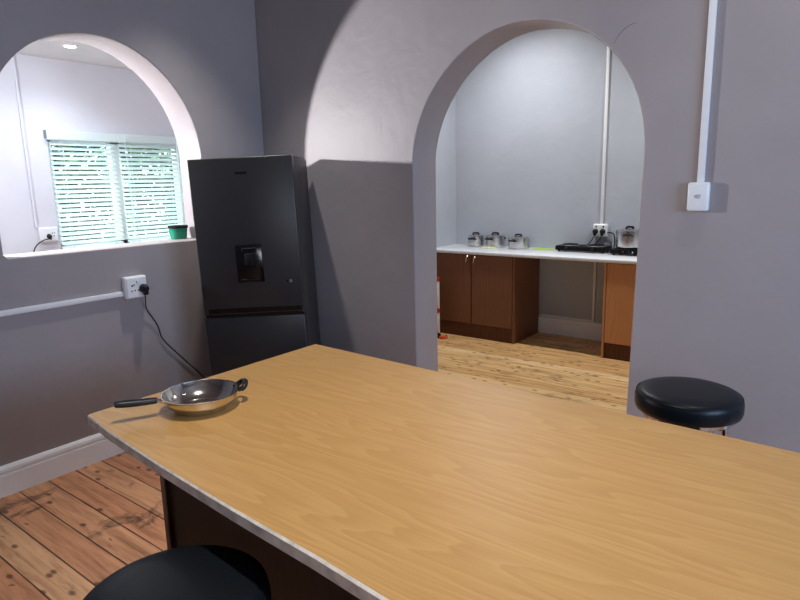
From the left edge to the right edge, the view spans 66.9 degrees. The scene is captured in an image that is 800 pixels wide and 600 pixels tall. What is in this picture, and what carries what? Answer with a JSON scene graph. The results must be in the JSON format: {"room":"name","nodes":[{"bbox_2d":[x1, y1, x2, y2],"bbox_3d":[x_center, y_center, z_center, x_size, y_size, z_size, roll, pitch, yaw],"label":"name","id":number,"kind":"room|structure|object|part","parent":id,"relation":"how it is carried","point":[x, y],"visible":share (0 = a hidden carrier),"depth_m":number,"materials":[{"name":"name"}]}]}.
{"room":"kitchen","nodes":[
{"label":"kitchen","id":0,"kind":"room"},
{"bbox_2d":[16,40,129,68],"bbox_3d":[-2.683,-1.874,4.052,1.925,0.100,5.100,7,14,37],"label":"ceiling","id":1,"kind":"structure","parent":0,"point":[85,53],"depth_m":4.84,"materials":[{"name":"white paint"}]},
{"bbox_2d":[61,45,77,48],"bbox_3d":[-2.519,-1.934,4.618,0.116,0.006,0.116,7,14,37],"label":"recessed light","id":2,"kind":"object","parent":1,"relation":"in","point":[64,46],"visible":1,"depth_m":4.61,"materials":[{"name":"white plastic"}]},
{"bbox_2d":[0,54,174,254],"bbox_3d":[-3.340,-0.597,4.832,0.200,2.676,5.100,7,14,37],"label":"wall","id":3,"kind":"structure","parent":0,"point":[56,94],"depth_m":5.06,"materials":[{"name":"paint"}]},
{"bbox_2d":[12,55,37,227],"bbox_3d":[-3.052,-1.278,4.921,0.018,1.386,0.020,7,14,37],"label":"cable conduit","id":4,"kind":"object","parent":3,"relation":"attached to","point":[13,57],"visible":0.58,"depth_m":4.91,"materials":[{"name":"paint"}]},
{"bbox_2d":[38,227,58,242],"bbox_3d":[-2.976,-0.554,5.123,0.040,0.125,0.150,7,14,37],"label":"wall socket","id":5,"kind":"object","parent":3,"relation":"attached to","point":[42,232],"visible":0.94,"depth_m":5.10,"materials":[{"name":"white plastic"}]},
{"bbox_2d":[33,234,51,251],"bbox_3d":[-2.983,0.047,5.163,0.169,1.210,0.049,-11,15,-41],"label":"power cord","id":6,"kind":"object","parent":5,"relation":"attached to","point":[49,236],"visible":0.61,"depth_m":5.07,"materials":[{"name":"black plastic"}]},
{"bbox_2d":[43,130,124,248],"bbox_3d":[-2.761,-0.962,5.351,0.062,1.020,0.606,7,14,37],"label":"blind","id":7,"kind":"object","parent":3,"relation":"attached to","point":[48,134],"visible":0.87,"depth_m":5.33,"materials":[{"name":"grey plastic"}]},
{"bbox_3d":[-2.872,-0.909,5.217,0.054,0.958,0.004,7,14,37],"label":"ladder cord","id":8,"kind":"part","parent":7,"relation":"part of","materials":[{"name":"white fabric"}]},
{"bbox_3d":[-2.651,-0.970,5.502,0.054,0.958,0.004,7,14,37],"label":"ladder cord","id":9,"kind":"part","parent":7,"relation":"part of","materials":[{"name":"white fabric"}]},
{"bbox_2d":[47,140,185,248],"bbox_3d":[-2.590,-0.992,5.671,0.155,1.022,1.315,7,14,37],"label":"window","id":10,"kind":"structure","parent":3,"relation":"attached to","point":[116,147],"depth_m":5.61,"materials":[{"name":"white paint"}]},
{"bbox_3d":[-2.829,-0.957,5.437,0.006,0.870,0.510,7,14,37],"label":"pane","id":11,"kind":"part","parent":10,"relation":"part of","materials":[{"name":"clear glass"}]},
{"bbox_3d":[-2.447,-1.062,5.930,0.006,0.870,0.575,7,14,37],"label":"pane","id":12,"kind":"part","parent":10,"relation":"part of","materials":[{"name":"clear glass"}]},
{"bbox_2d":[115,134,184,242],"bbox_3d":[-2.373,-1.064,5.842,0.073,1.016,0.658,7,14,37],"label":"blind","id":13,"kind":"object","parent":3,"relation":"attached to","point":[121,138],"visible":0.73,"depth_m":5.82,"materials":[{"name":"white plastic"}]},
{"bbox_3d":[-2.508,-1.009,5.687,0.054,0.958,0.004,7,14,37],"label":"ladder cord","id":14,"kind":"part","parent":13,"relation":"part of","materials":[{"name":"white fabric"}]},
{"bbox_3d":[-2.253,-1.079,6.016,0.054,0.958,0.004,7,14,37],"label":"ladder cord","id":15,"kind":"part","parent":13,"relation":"part of","materials":[{"name":"white fabric"}]},
{"bbox_3d":[-2.190,-1.158,6.028,0.020,0.810,0.019,-10,14,-37],"label":"pull cord","id":16,"kind":"part","parent":13,"relation":"part of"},
{"bbox_2d":[0,0,263,465],"bbox_3d":[-2.843,-0.474,2.244,0.250,3.400,5.823,7,14,37],"label":"wall","id":17,"kind":"structure","parent":0,"point":[60,366],"depth_m":3.65,"materials":[{"name":"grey paint"}]},
{"bbox_2d":[0,291,123,316],"bbox_3d":[-3.012,0.329,1.924,0.020,0.030,4.434,7,14,37],"label":"cable conduit","id":18,"kind":"object","parent":17,"relation":"attached to","point":[14,311],"visible":1,"depth_m":3.36,"materials":[{"name":"white plastic"}]},
{"bbox_2d":[0,433,124,498],"bbox_3d":[-2.638,1.111,2.549,0.024,0.165,5.624,7,14,37],"label":"baseboard","id":19,"kind":"structure","parent":17,"relation":"attached to","point":[28,472],"depth_m":3.42,"materials":[{"name":"white wood"}]},
{"bbox_2d":[121,275,146,298],"bbox_3d":[-1.617,-0.080,3.691,0.056,0.135,0.140,7,14,37],"label":"wall socket","id":20,"kind":"object","parent":17,"relation":"attached to","point":[130,285],"visible":0.88,"depth_m":3.66,"materials":[{"name":"white plastic"}]},
{"bbox_2d":[139,284,203,377],"bbox_3d":[-1.428,0.352,4.014,0.085,1.014,0.581,5,13,29],"label":"power cord","id":21,"kind":"object","parent":20,"relation":"attached to","point":[144,288],"visible":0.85,"depth_m":3.77,"materials":[{"name":"black plastic"}]},
{"bbox_2d":[168,225,187,238],"bbox_3d":[-1.514,-0.463,4.132,0.130,0.090,0.130,7,14,37],"label":"plant pot","id":22,"kind":"object","parent":17,"relation":"on","point":[176,231],"visible":1,"depth_m":4.09,"materials":[{"name":"green plastic"}]},
{"bbox_2d":[0,332,629,599],"bbox_3d":[0.602,1.295,1.915,6.670,0.100,8.885,7,14,37],"label":"floor","id":23,"kind":"structure","parent":0,"point":[62,536],"depth_m":3.19,"materials":[{"name":"red wood"}]},
{"bbox_2d":[83,545,271,599],"bbox_3d":[-0.471,0.990,1.350,0.401,0.763,0.401,3,12,23],"label":"bar stool","id":24,"kind":"object","parent":23,"relation":"on","point":[192,572],"visible":1,"depth_m":1.32,"materials":[{"name":"black leather"}]},
{"bbox_2d":[187,154,320,375],"bbox_3d":[-0.890,-0.023,3.957,0.660,1.775,0.616,-1,11,0],"label":"fridge","id":25,"kind":"object","parent":23,"relation":"on","point":[252,218],"visible":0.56,"depth_m":3.63,"materials":[{"name":"metal"}]},
{"bbox_3d":[-0.909,-0.379,3.620,0.637,0.944,0.058,-1,11,0],"label":"door","id":26,"kind":"part","parent":25,"relation":"part of","materials":[{"name":"black metal"}]},
{"bbox_3d":[-0.901,-0.298,3.600,0.085,0.025,0.006,-1,11,0],"label":"dispenser panel","id":27,"kind":"part","parent":25,"relation":"part of","materials":[{"name":"black plastic"}]},
{"bbox_3d":[-0.865,0.460,3.784,0.632,0.769,0.058,-1,11,0],"label":"freezer door","id":28,"kind":"part","parent":25,"relation":"part of","materials":[{"name":"black metal"}]},
{"bbox_2d":[437,277,440,337],"bbox_3d":[0.196,0.095,6.190,0.303,0.643,0.358,7,14,37],"label":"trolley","id":29,"kind":"object","parent":23,"relation":"on","point":[438,278],"visible":0.2,"depth_m":6.23,"materials":[{"name":"white metal"}]},
{"bbox_3d":[0.193,-0.042,6.163,0.270,0.278,0.350,7,14,37],"label":"drawer","id":30,"kind":"part","parent":29,"relation":"part of","materials":[{"name":"white plastic"}]},
{"bbox_3d":[0.200,0.236,6.218,0.270,0.185,0.350,7,14,37],"label":"drawer","id":31,"kind":"part","parent":29,"relation":"part of","materials":[{"name":"white plastic"}]},
{"bbox_3d":[0.395,0.074,6.244,0.024,0.545,0.024,7,14,37],"label":"post","id":32,"kind":"part","parent":29,"relation":"part of","materials":[{"name":"white plastic"}]},
{"bbox_2d":[87,344,799,599],"bbox_3d":[0.268,0.861,1.570,2.574,0.900,1.082,8,14,39],"label":"kitchen island","id":33,"kind":"object","parent":23,"relation":"on","point":[345,475],"visible":0.96,"depth_m":1.44,"materials":[{"name":"brown wood"}]},
{"bbox_3d":[-0.434,0.779,2.151,0.016,0.870,0.828,7,14,37],"label":"panel","id":34,"kind":"part","parent":33,"relation":"part of","materials":[{"name":"brown wood"}]},
{"bbox_2d":[114,378,247,416],"bbox_3d":[-0.683,0.313,1.941,0.373,0.074,0.242,-2,11,-2],"label":"frying pan","id":35,"kind":"object","parent":33,"relation":"on","point":[203,397],"visible":1,"depth_m":1.97,"materials":[{"name":"metal"}]},
{"bbox_3d":[-0.808,0.313,1.850,0.121,0.028,0.031,-7,12,-28],"label":"handle","id":36,"kind":"part","parent":35,"relation":"part of","materials":[{"name":"black plastic"}]},
{"bbox_2d":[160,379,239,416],"bbox_3d":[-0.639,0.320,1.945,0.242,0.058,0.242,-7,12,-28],"label":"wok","id":37,"kind":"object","parent":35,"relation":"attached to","point":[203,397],"depth_m":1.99,"materials":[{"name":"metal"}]},
{"bbox_3d":[-0.521,0.277,2.002,0.035,0.033,0.071,-7,12,-28],"label":"helper handle","id":38,"kind":"part","parent":35,"relation":"part of","materials":[{"name":"black plastic"}]},
{"bbox_3d":[0.067,0.936,1.286,1.844,0.870,0.016,7,14,37],"label":"panel","id":39,"kind":"part","parent":33,"relation":"part of","materials":[{"name":"brown wood"}]},
{"bbox_2d":[439,335,447,338],"bbox_3d":[0.449,0.382,6.273,0.090,0.036,0.072,0,11,9],"label":"scrap","id":40,"kind":"object","parent":23,"relation":"on","point":[441,336],"visible":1,"depth_m":6.25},
{"bbox_2d":[437,252,539,343],"bbox_3d":[0.868,-0.083,6.431,1.030,0.869,0.604,7,14,37],"label":"base cabinet","id":41,"kind":"object","parent":23,"relation":"on","point":[494,298],"visible":0.97,"depth_m":6.15,"materials":[{"name":"brown wood"}]},
{"bbox_3d":[0.514,-0.133,6.358,0.532,0.712,0.018,7,14,37],"label":"door","id":42,"kind":"part","parent":41,"relation":"part of","materials":[{"name":"brown wood"}]},
{"bbox_3d":[0.918,-0.084,6.056,0.455,0.712,0.018,7,14,37],"label":"door","id":43,"kind":"part","parent":41,"relation":"part of","materials":[{"name":"brown wood"}]},
{"bbox_3d":[1.281,-0.036,6.143,0.018,0.869,0.571,7,14,37],"label":"panel","id":44,"kind":"part","parent":41,"relation":"part of","materials":[{"name":"brown wood"}]},
{"bbox_2d":[437,244,636,264],"bbox_3d":[1.701,-0.426,5.741,3.118,0.030,0.618,7,14,37],"label":"countertop","id":45,"kind":"structure","parent":41,"relation":"on","point":[587,256],"depth_m":5.80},
{"bbox_2d":[468,232,483,246],"bbox_3d":[0.829,-0.667,6.609,0.174,0.151,0.254,6,13,33],"label":"cooking pot","id":46,"kind":"object","parent":45,"relation":"on","point":[475,240],"visible":1,"depth_m":6.54,"materials":[{"name":"metal"}]},
{"bbox_2d":[485,232,505,246],"bbox_3d":[1.022,-0.650,6.483,0.278,0.157,0.198,-11,14,-40],"label":"cooking pot","id":47,"kind":"object","parent":45,"relation":"on","point":[495,239],"visible":0.98,"depth_m":6.41,"materials":[{"name":"metal"}]},
{"bbox_2d":[508,234,528,248],"bbox_3d":[1.231,-0.615,6.290,0.265,0.151,0.211,-3,11,-11],"label":"cooking pot","id":48,"kind":"object","parent":45,"relation":"on","point":[514,242],"visible":1,"depth_m":6.21,"materials":[{"name":"metal"}]},
{"bbox_3d":[1.230,-0.658,6.282,0.208,0.018,0.208,0,11,7],"label":"lid","id":49,"kind":"part","parent":48,"relation":"part of","materials":[{"name":"metal"}]},
{"bbox_2d":[533,248,554,249],"bbox_3d":[1.463,-0.522,6.157,0.239,0.009,0.127,5,13,31],"label":"cleaning cloth","id":50,"kind":"object","parent":45,"relation":"on","point":[533,248],"visible":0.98,"depth_m":6.14,"materials":[{"name":"green fabric"}]},
{"bbox_2d":[555,243,611,253],"bbox_3d":[1.779,-0.506,5.880,0.490,0.070,0.228,7,14,37],"label":"hotplate","id":51,"kind":"object","parent":45,"relation":"on","point":[602,248],"visible":1,"depth_m":5.81,"materials":[{"name":"black metal"}]},
{"bbox_3d":[1.680,-0.548,5.959,0.156,0.013,0.156,7,14,37],"label":"burner","id":52,"kind":"part","parent":51,"relation":"part of","materials":[{"name":"metal"}]},
{"bbox_3d":[1.887,-0.523,5.804,0.156,0.013,0.156,7,14,37],"label":"burner","id":53,"kind":"part","parent":51,"relation":"part of","materials":[{"name":"metal"}]},
{"bbox_2d":[607,232,637,255],"bbox_3d":[2.058,-0.522,5.621,0.375,0.188,0.311,7,14,37],"label":"hotplate","id":54,"kind":"object","parent":45,"relation":"on","point":[615,250],"visible":0.78,"depth_m":5.50,"materials":[{"name":"black metal"}]},
{"bbox_2d":[615,226,638,247],"bbox_3d":[2.107,-0.585,5.554,0.246,0.193,0.281,-4,11,-11],"label":"cooking pot","id":55,"kind":"object","parent":54,"relation":"on","point":[627,237],"visible":0.86,"depth_m":5.46,"materials":[{"name":"metal"}]},
{"bbox_3d":[2.105,-0.648,5.542,0.240,0.018,0.240,0,11,7],"label":"lid","id":56,"kind":"part","parent":55,"relation":"part of","materials":[{"name":"metal"}]},
{"bbox_2d":[601,263,636,361],"bbox_3d":[2.276,0.090,5.377,0.767,0.869,0.604,7,14,37],"label":"base cabinet","id":57,"kind":"object","parent":23,"relation":"on","point":[619,279],"visible":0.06,"depth_m":5.31,"materials":[{"name":"brown wood"}]},
{"bbox_3d":[1.988,0.051,5.614,0.018,0.869,0.571,7,14,37],"label":"panel","id":58,"kind":"part","parent":57,"relation":"part of","materials":[{"name":"brown wood"}]},
{"bbox_2d":[634,376,744,436],"bbox_3d":[1.167,0.729,2.502,0.401,0.763,0.401,2,11,14],"label":"bar stool","id":59,"kind":"object","parent":23,"relation":"on","point":[693,403],"visible":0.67,"depth_m":2.32,"materials":[{"name":"black leather"}]},
{"bbox_3d":[1.259,0.801,2.360,0.025,0.649,0.065,-8,13,-30],"label":"leg","id":60,"kind":"part","parent":59,"relation":"part of","materials":[{"name":"silver metal"}]},
{"bbox_2d":[436,95,455,246],"bbox_3d":[-0.241,-1.224,5.800,0.200,3.400,2.611,7,14,37],"label":"wall","id":61,"kind":"structure","parent":0,"point":[446,146],"depth_m":6.62,"materials":[{"name":"grey paint"}]},
{"bbox_2d":[254,0,799,452],"bbox_3d":[1.511,-0.666,2.727,6.575,3.400,0.250,7,14,37],"label":"wall","id":62,"kind":"structure","parent":0,"point":[361,91],"depth_m":2.94,"materials":[{"name":"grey paint"}]},
{"bbox_2d":[687,182,710,210],"bbox_3d":[1.341,-0.464,2.717,0.088,0.128,0.043,7,14,37],"label":"junction box","id":63,"kind":"object","parent":62,"relation":"attached to","point":[698,197],"visible":1,"depth_m":2.70,"materials":[{"name":"white plastic"}]},
{"bbox_2d":[697,0,717,181],"bbox_3d":[1.327,-1.425,2.537,0.029,1.831,0.022,7,14,37],"label":"cable conduit","id":64,"kind":"object","parent":62,"relation":"attached to","point":[712,15],"visible":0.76,"depth_m":2.63,"materials":[{"name":"white plastic"}]},
{"bbox_2d":[456,29,644,322],"bbox_3d":[2.548,-1.218,5.444,5.070,3.400,0.200,7,14,37],"label":"wall","id":65,"kind":"structure","parent":0,"point":[530,114],"depth_m":6.08,"materials":[{"name":"grey paint"}]},
{"bbox_2d":[540,262,596,321],"bbox_3d":[1.709,-0.144,6.181,0.585,0.691,0.018,7,14,37],"label":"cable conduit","id":66,"kind":"object","parent":65,"relation":"attached to","point":[595,263],"visible":0.79,"depth_m":6.05,"materials":[{"name":"white plastic"}]},
{"bbox_2d":[538,316,601,340],"bbox_3d":[2.516,0.383,5.664,4.670,0.175,0.024,7,14,37],"label":"baseboard","id":67,"kind":"structure","parent":65,"relation":"attached to","point":[550,325],"depth_m":6.22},
{"bbox_2d":[593,224,607,236],"bbox_3d":[1.944,-0.675,5.867,0.138,0.125,0.050,7,14,37],"label":"wall socket","id":68,"kind":"object","parent":65,"relation":"attached to","point":[598,227],"visible":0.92,"depth_m":5.84,"materials":[{"name":"white plastic"}]},
{"bbox_2d":[588,229,597,244],"bbox_3d":[1.861,-0.590,5.907,0.058,0.215,0.142,-9,13,-33],"label":"power cord","id":69,"kind":"object","parent":68,"relation":"attached to","point":[595,231],"visible":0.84,"depth_m":5.84,"materials":[{"name":"black plastic"}]},
{"bbox_2d":[595,229,604,243],"bbox_3d":[1.913,-0.584,5.868,0.058,0.215,0.151,-9,13,-34],"label":"power cord","id":70,"kind":"object","parent":68,"relation":"attached to","point":[602,231],"visible":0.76,"depth_m":5.80,"materials":[{"name":"black plastic"}]},
{"bbox_2d":[600,46,609,223],"bbox_3d":[1.929,-1.835,5.652,0.028,2.242,0.020,7,14,37],"label":"cable conduit","id":71,"kind":"object","parent":65,"relation":"attached to","point":[608,48],"visible":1,"depth_m":5.70,"materials":[{"name":"white plastic"}]}
]}

